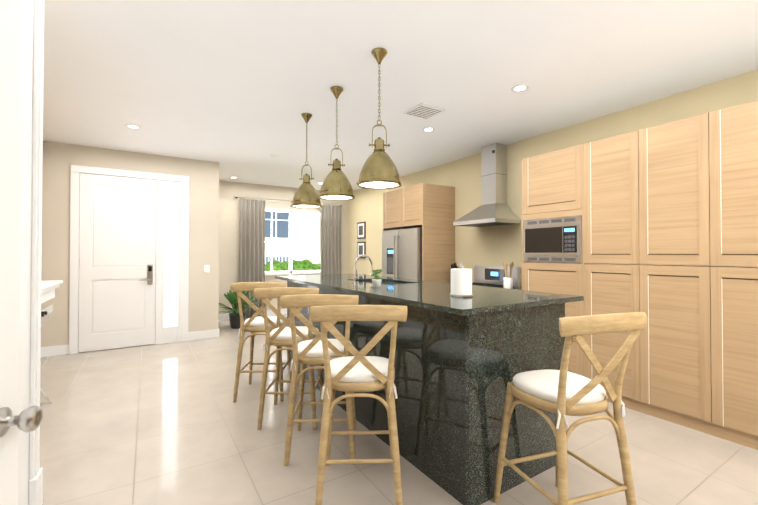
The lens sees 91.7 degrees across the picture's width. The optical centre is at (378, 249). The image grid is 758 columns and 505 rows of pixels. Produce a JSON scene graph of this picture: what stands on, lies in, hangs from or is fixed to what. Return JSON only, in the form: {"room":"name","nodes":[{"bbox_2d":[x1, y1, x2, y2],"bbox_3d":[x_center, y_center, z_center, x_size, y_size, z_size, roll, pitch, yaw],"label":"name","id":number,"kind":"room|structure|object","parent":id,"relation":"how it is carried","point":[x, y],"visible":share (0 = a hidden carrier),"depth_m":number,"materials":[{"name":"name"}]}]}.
{"room":"kitchen","nodes":[
{"label":"kitchen","id":0,"kind":"room"},
{"bbox_2d":[18,0,33,504],"bbox_3d":[-0.207,-0.066,-0.739,0.120,2.855,6.400,0,-1,-32],"label":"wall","id":1,"kind":"structure","parent":0,"point":[26,236],"depth_m":1.75,"materials":[{"name":"white paint"}]},
{"bbox_2d":[0,0,42,504],"bbox_3d":[-0.788,0.150,0.576,0.288,2.428,0.770,0,-1,-32],"label":"door","id":2,"kind":"structure","parent":1,"relation":"in","point":[13,421],"depth_m":0.90,"materials":[{"name":"white paint"}]},
{"bbox_2d":[28,0,43,504],"bbox_3d":[-1.817,-0.037,1.963,0.034,2.855,0.130,0,-1,-32],"label":"door frame","id":3,"kind":"structure","parent":1,"relation":"attached to","point":[35,490],"depth_m":1.93,"materials":[{"name":"white paint"}]},
{"bbox_2d":[41,141,218,352],"bbox_3d":[-3.630,0.001,5.448,2.318,2.855,0.120,0,-1,-32],"label":"wall","id":4,"kind":"structure","parent":0,"point":[59,159],"depth_m":5.33,"materials":[{"name":"beige paint"}]},
{"bbox_2d":[41,344,68,356],"bbox_3d":[-4.325,1.358,4.915,0.290,0.130,0.016,0,-1,-32],"label":"baseboard","id":5,"kind":"structure","parent":4,"relation":"attached to","point":[64,349],"depth_m":4.91,"materials":[{"name":"white paint"}]},
{"bbox_2d":[69,165,188,353],"bbox_3d":[-3.575,0.142,5.361,1.440,2.570,0.079,0,-1,-32],"label":"front door","id":6,"kind":"structure","parent":4,"relation":"in","point":[129,245],"depth_m":5.34,"materials":[{"name":"white paint"}]},
{"bbox_2d":[188,328,218,340],"bbox_3d":[-2.803,1.368,5.876,0.430,0.130,0.019,0,-1,-32],"label":"baseboard","id":7,"kind":"structure","parent":4,"relation":"attached to","point":[197,335],"depth_m":5.86,"materials":[{"name":"white paint"}]},
{"bbox_2d":[204,265,209,271],"bbox_3d":[-2.764,0.314,5.910,0.080,0.120,0.010,0,-1,-32],"label":"switch plate","id":8,"kind":"object","parent":4,"relation":"attached to","point":[206,268],"visible":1,"depth_m":5.91,"materials":[{"name":"white plastic"}]},
{"bbox_2d":[219,180,346,313],"bbox_3d":[-2.206,0.031,8.235,3.302,2.855,0.120,0,-1,-32],"label":"wall","id":9,"kind":"structure","parent":0,"point":[229,205],"depth_m":7.69,"materials":[{"name":"beige paint"}]},
{"bbox_2d":[218,309,286,320],"bbox_3d":[-2.119,1.393,8.194,3.182,0.130,0.016,0,-1,-32],"label":"baseboard","id":10,"kind":"structure","parent":9,"relation":"attached to","point":[283,311],"depth_m":7.99,"materials":[{"name":"white paint"}]},
{"bbox_2d":[234,196,345,205],"bbox_3d":[-1.919,-1.071,8.280,2.572,0.044,0.123,0,-1,-32],"label":"curtain rod","id":11,"kind":"object","parent":9,"relation":"attached to","point":[236,197],"visible":0.81,"depth_m":7.96,"materials":[{"name":"grey metal"}]},
{"bbox_2d":[239,198,264,318],"bbox_3d":[-2.664,0.196,7.746,0.524,2.485,0.098,0,-1,-32],"label":"curtain","id":12,"kind":"object","parent":11,"relation":"hanging from","point":[252,240],"visible":0.69,"depth_m":7.74,"materials":[{"name":"fabric"}]},
{"bbox_2d":[320,205,341,273],"bbox_3d":[-1.133,0.206,8.710,0.544,2.485,0.098,0,-1,-32],"label":"curtain","id":13,"kind":"object","parent":11,"relation":"hanging from","point":[330,234],"visible":0.54,"depth_m":8.70,"materials":[{"name":"fabric"}]},
{"bbox_2d":[265,209,320,275],"bbox_3d":[-1.981,-0.153,8.331,1.680,1.455,0.140,0,-1,-32],"label":"window","id":14,"kind":"structure","parent":9,"relation":"in","point":[290,271],"depth_m":8.31,"materials":[{"name":"white paint"}]},
{"bbox_2d":[39,314,757,504],"bbox_3d":[-0.687,1.443,2.204,7.380,0.100,11.920,0,-1,-32],"label":"floor","id":15,"kind":"structure","parent":0,"point":[165,424],"depth_m":2.57,"materials":[{"name":"tile"}]},
{"bbox_2d":[40,280,62,404],"bbox_3d":[-2.986,0.846,2.973,0.537,1.118,0.820,0,-1,-32],"label":"console","id":16,"kind":"object","parent":15,"relation":"on","point":[48,288],"visible":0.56,"depth_m":3.21,"materials":[{"name":"white paint"}]},
{"bbox_2d":[219,290,259,328],"bbox_3d":[-2.546,1.068,6.732,0.762,0.748,0.724,0,-1,-32],"label":"floor plant","id":17,"kind":"object","parent":15,"relation":"on","point":[234,315],"visible":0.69,"depth_m":6.67,"materials":[{"name":"green plant"}]},
{"bbox_2d":[230,282,291,402],"bbox_3d":[-1.122,0.855,3.602,0.501,1.111,0.568,0,-1,-3],"label":"stool","id":18,"kind":"object","parent":15,"relation":"on","point":[253,324],"visible":0.73,"depth_m":3.42,"materials":[{"name":"brown wood"}]},
{"bbox_2d":[254,287,323,429],"bbox_3d":[-0.719,0.849,3.074,0.501,1.111,0.568,0,-1,-1],"label":"stool","id":19,"kind":"object","parent":15,"relation":"on","point":[280,337],"visible":0.71,"depth_m":2.89,"materials":[{"name":"brown wood"}]},
{"bbox_2d":[280,294,358,465],"bbox_3d":[-0.392,0.844,2.596,0.501,1.111,0.568,0,-1,-2],"label":"stool","id":20,"kind":"object","parent":15,"relation":"on","point":[307,352],"visible":0.69,"depth_m":2.41,"materials":[{"name":"brown wood"}]},
{"bbox_2d":[310,305,406,504],"bbox_3d":[-0.111,0.839,2.124,0.501,1.111,0.568,0,-1,-2],"label":"stool","id":21,"kind":"object","parent":15,"relation":"on","point":[358,371],"visible":1,"depth_m":1.94,"materials":[{"name":"brown wood"}]},
{"bbox_2d":[382,227,421,279],"bbox_3d":[0.582,0.556,6.138,0.764,1.760,1.010,0,-1,-32],"label":"fridge","id":22,"kind":"object","parent":15,"relation":"on","point":[401,253],"visible":0.35,"depth_m":5.87,"materials":[{"name":"grey metal"}]},
{"bbox_2d":[383,183,454,281],"bbox_3d":[0.644,0.221,6.181,0.657,2.430,1.110,0,-1,-32],"label":"tall cabinet","id":23,"kind":"object","parent":15,"relation":"on","point":[428,208],"visible":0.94,"depth_m":5.75,"materials":[{"name":"brown wood"}]},
{"bbox_2d":[287,275,564,504],"bbox_3d":[0.052,0.877,3.485,0.890,1.061,3.030,0,-1,-32],"label":"kitchen island","id":24,"kind":"object","parent":15,"relation":"on","point":[460,363],"depth_m":2.20,"materials":[{"name":"stone"}]},
{"bbox_2d":[303,279,582,314],"bbox_3d":[0.298,0.327,3.025,1.090,0.030,2.160,0,-1,-32],"label":"island countertop","id":25,"kind":"structure","parent":24,"relation":"on","point":[434,296],"depth_m":2.43,"materials":[{"name":"black stone"}]},
{"bbox_2d":[371,269,382,287],"bbox_3d":[-0.013,0.238,2.998,0.101,0.145,0.088,0,-1,-32],"label":"potted plant","id":26,"kind":"object","parent":25,"relation":"on","point":[376,281],"visible":1,"depth_m":2.98,"materials":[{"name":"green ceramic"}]},
{"bbox_2d":[450,262,472,296],"bbox_3d":[0.535,0.194,2.396,0.150,0.220,0.150,0,-1,-32],"label":"paper towel","id":27,"kind":"object","parent":25,"relation":"on","point":[461,282],"visible":1,"depth_m":2.34,"materials":[{"name":"white paper"}]},
{"bbox_2d":[472,265,520,287],"bbox_3d":[1.378,0.828,4.976,0.693,1.190,0.750,0,-1,-32],"label":"range","id":28,"kind":"object","parent":15,"relation":"on","point":[489,276],"visible":0.1,"depth_m":5.10,"materials":[{"name":"silver metal"}]},
{"bbox_2d":[521,144,584,376],"bbox_3d":[2.037,0.198,4.003,0.621,2.430,0.700,0,-1,-32],"label":"kitchen cabinet","id":29,"kind":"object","parent":15,"relation":"on","point":[552,198],"depth_m":3.79,"materials":[{"name":"beige wood"}]},
{"bbox_2d":[493,312,646,504],"bbox_3d":[0.933,0.836,1.843,0.501,1.111,0.568,0,-1,-18],"label":"stool","id":30,"kind":"object","parent":15,"relation":"on","point":[562,392],"visible":1,"depth_m":1.70,"materials":[{"name":"brown wood"}]},
{"bbox_2d":[584,131,635,410],"bbox_3d":[2.359,0.192,3.514,0.598,2.430,0.470,0,-1,-32],"label":"tall cabinet","id":31,"kind":"object","parent":15,"relation":"on","point":[609,163],"depth_m":3.35,"materials":[{"name":"beige wood"}]},
{"bbox_2d":[636,114,707,433],"bbox_3d":[2.609,0.188,3.116,0.598,2.430,0.470,0,-1,-32],"label":"tall cabinet","id":32,"kind":"object","parent":15,"relation":"on","point":[671,230],"depth_m":2.96,"materials":[{"name":"beige wood"}]},
{"bbox_2d":[704,101,757,449],"bbox_3d":[2.859,0.184,2.719,0.598,2.430,0.470,0,-1,-32],"label":"tall cabinet","id":33,"kind":"object","parent":15,"relation":"on","point":[730,134],"depth_m":2.66,"materials":[{"name":"beige wood"}]},
{"bbox_3d":[1.730,0.958,4.481,0.622,0.920,0.450,0,-1,-32],"label":"base cabinet","id":34,"kind":"object","parent":15,"relation":"on","visible":0},
{"bbox_2d":[503,262,513,288],"bbox_3d":[1.578,0.326,4.493,0.143,0.343,0.112,0,-1,-32],"label":"utensil crock","id":35,"kind":"object","parent":34,"relation":"on","point":[507,282],"visible":0.9,"depth_m":4.46,"materials":[{"name":"white ceramic"}]},
{"bbox_3d":[1.080,0.969,5.513,0.622,0.920,0.470,0,-1,-32],"label":"base cabinet","id":36,"kind":"object","parent":15,"relation":"on","visible":0},
{"bbox_2d":[450,262,458,282],"bbox_3d":[1.162,0.354,5.574,0.211,0.307,0.146,0,-1,-32],"label":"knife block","id":37,"kind":"object","parent":36,"relation":"on","point":[454,266],"visible":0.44,"depth_m":5.52,"materials":[{"name":"black"}]},
{"bbox_2d":[43,0,757,190],"bbox_3d":[-0.687,-1.512,2.236,7.380,0.100,11.920,0,-1,-32],"label":"ceiling","id":38,"kind":"structure","parent":0,"point":[235,88],"depth_m":3.01,"materials":[{"name":"white paint"}]},
{"bbox_2d":[125,124,140,128],"bbox_3d":[-2.883,-1.437,4.315,0.155,0.005,0.155,0,-1,-38],"label":"recessed light","id":39,"kind":"object","parent":38,"relation":"in","point":[127,125],"depth_m":4.31,"materials":[{"name":"white paint"}]},
{"bbox_2d":[270,154,278,157],"bbox_3d":[-1.582,-1.408,5.571,0.130,0.035,0.130,0,-1,-32],"label":"smoke detector","id":40,"kind":"object","parent":38,"relation":"attached to","point":[274,155],"visible":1,"depth_m":5.53,"materials":[{"name":"white plastic"}]},
{"bbox_2d":[290,113,322,208],"bbox_3d":[-0.775,-0.944,3.946,0.325,0.998,0.325,0,-1,-32],"label":"pendant light","id":41,"kind":"object","parent":38,"relation":"hanging from","point":[306,196],"visible":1,"depth_m":3.87,"materials":[{"name":"gold metal"}]},
{"bbox_2d":[318,86,354,200],"bbox_3d":[-0.381,-0.951,3.320,0.338,0.998,0.339,0,-1,-32],"label":"pendant light","id":42,"kind":"object","parent":38,"relation":"hanging from","point":[336,185],"visible":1,"depth_m":3.24,"materials":[{"name":"gold metal"}]},
{"bbox_2d":[356,47,401,189],"bbox_3d":[0.002,-0.957,2.711,0.329,0.998,0.331,0,-1,-32],"label":"pendant light","id":43,"kind":"object","parent":38,"relation":"hanging from","point":[379,170],"visible":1,"depth_m":2.63,"materials":[{"name":"gold metal"}]},
{"bbox_2d":[403,102,445,118],"bbox_3d":[0.476,-1.436,3.841,0.320,0.016,0.320,0,-1,-32],"label":"ceiling vent","id":44,"kind":"object","parent":38,"relation":"in","point":[424,110],"visible":1,"depth_m":3.82,"materials":[{"name":"white metal"}]},
{"bbox_2d":[422,127,434,131],"bbox_3d":[0.594,-1.436,4.424,0.155,0.005,0.155,0,-1,-38],"label":"recessed light","id":45,"kind":"object","parent":38,"relation":"in","point":[428,129],"depth_m":4.41,"materials":[{"name":"white paint"}]},
{"bbox_2d":[511,84,528,91],"bbox_3d":[1.269,-1.448,3.313,0.155,0.005,0.155,0,-1,-38],"label":"recessed light","id":46,"kind":"object","parent":38,"relation":"in","point":[520,87],"depth_m":3.31,"materials":[{"name":"white paint"}]},
{"bbox_2d":[347,70,757,286],"bbox_3d":[2.385,-0.013,4.153,0.120,2.855,11.920,0,-1,-32],"label":"wall","id":47,"kind":"structure","parent":0,"point":[498,245],"depth_m":5.02,"materials":[{"name":"beige paint"}]},
{"bbox_2d":[357,222,365,238],"bbox_3d":[-0.407,-0.429,8.450,0.027,0.380,0.360,0,-1,-32],"label":"picture frame","id":48,"kind":"object","parent":47,"relation":"attached to","point":[361,234],"depth_m":8.41,"materials":[{"name":"black"}]},
{"bbox_2d":[357,242,365,257],"bbox_3d":[-0.407,0.021,8.445,0.027,0.380,0.360,0,-1,-32],"label":"picture frame","id":49,"kind":"object","parent":47,"relation":"attached to","point":[361,246],"depth_m":8.41,"materials":[{"name":"black"}]},
{"bbox_2d":[453,143,520,226],"bbox_3d":[1.461,-0.880,5.046,0.497,1.096,0.750,0,-1,-32],"label":"range hood","id":50,"kind":"object","parent":47,"relation":"attached to","point":[494,209],"visible":1,"depth_m":4.99,"materials":[{"name":"silver metal"}]},
{"label":"outside","id":51,"kind":"structure","parent":0,"visible":0},
{"bbox_3d":[-2.893,1.623,14.172,26.000,0.100,10.670,0,-1,-32],"label":"ground","id":52,"kind":"structure","parent":51,"visible":0},
{"bbox_2d":[265,211,320,263],"bbox_3d":[-2.946,-2.726,14.304,18.000,9.500,1.270,0,-1,-32],"label":"building","id":53,"kind":"structure","parent":52,"relation":"on","point":[305,236],"depth_m":13.95,"materials":[{"name":"white"}]},
{"bbox_2d":[265,259,320,270],"bbox_3d":[-2.656,0.957,11.736,16.423,1.280,1.058,0,-1,-32],"label":"hedge","id":54,"kind":"object","parent":52,"relation":"on","point":[305,264],"visible":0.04,"depth_m":11.46,"materials":[{"name":"green plant"}]}
]}

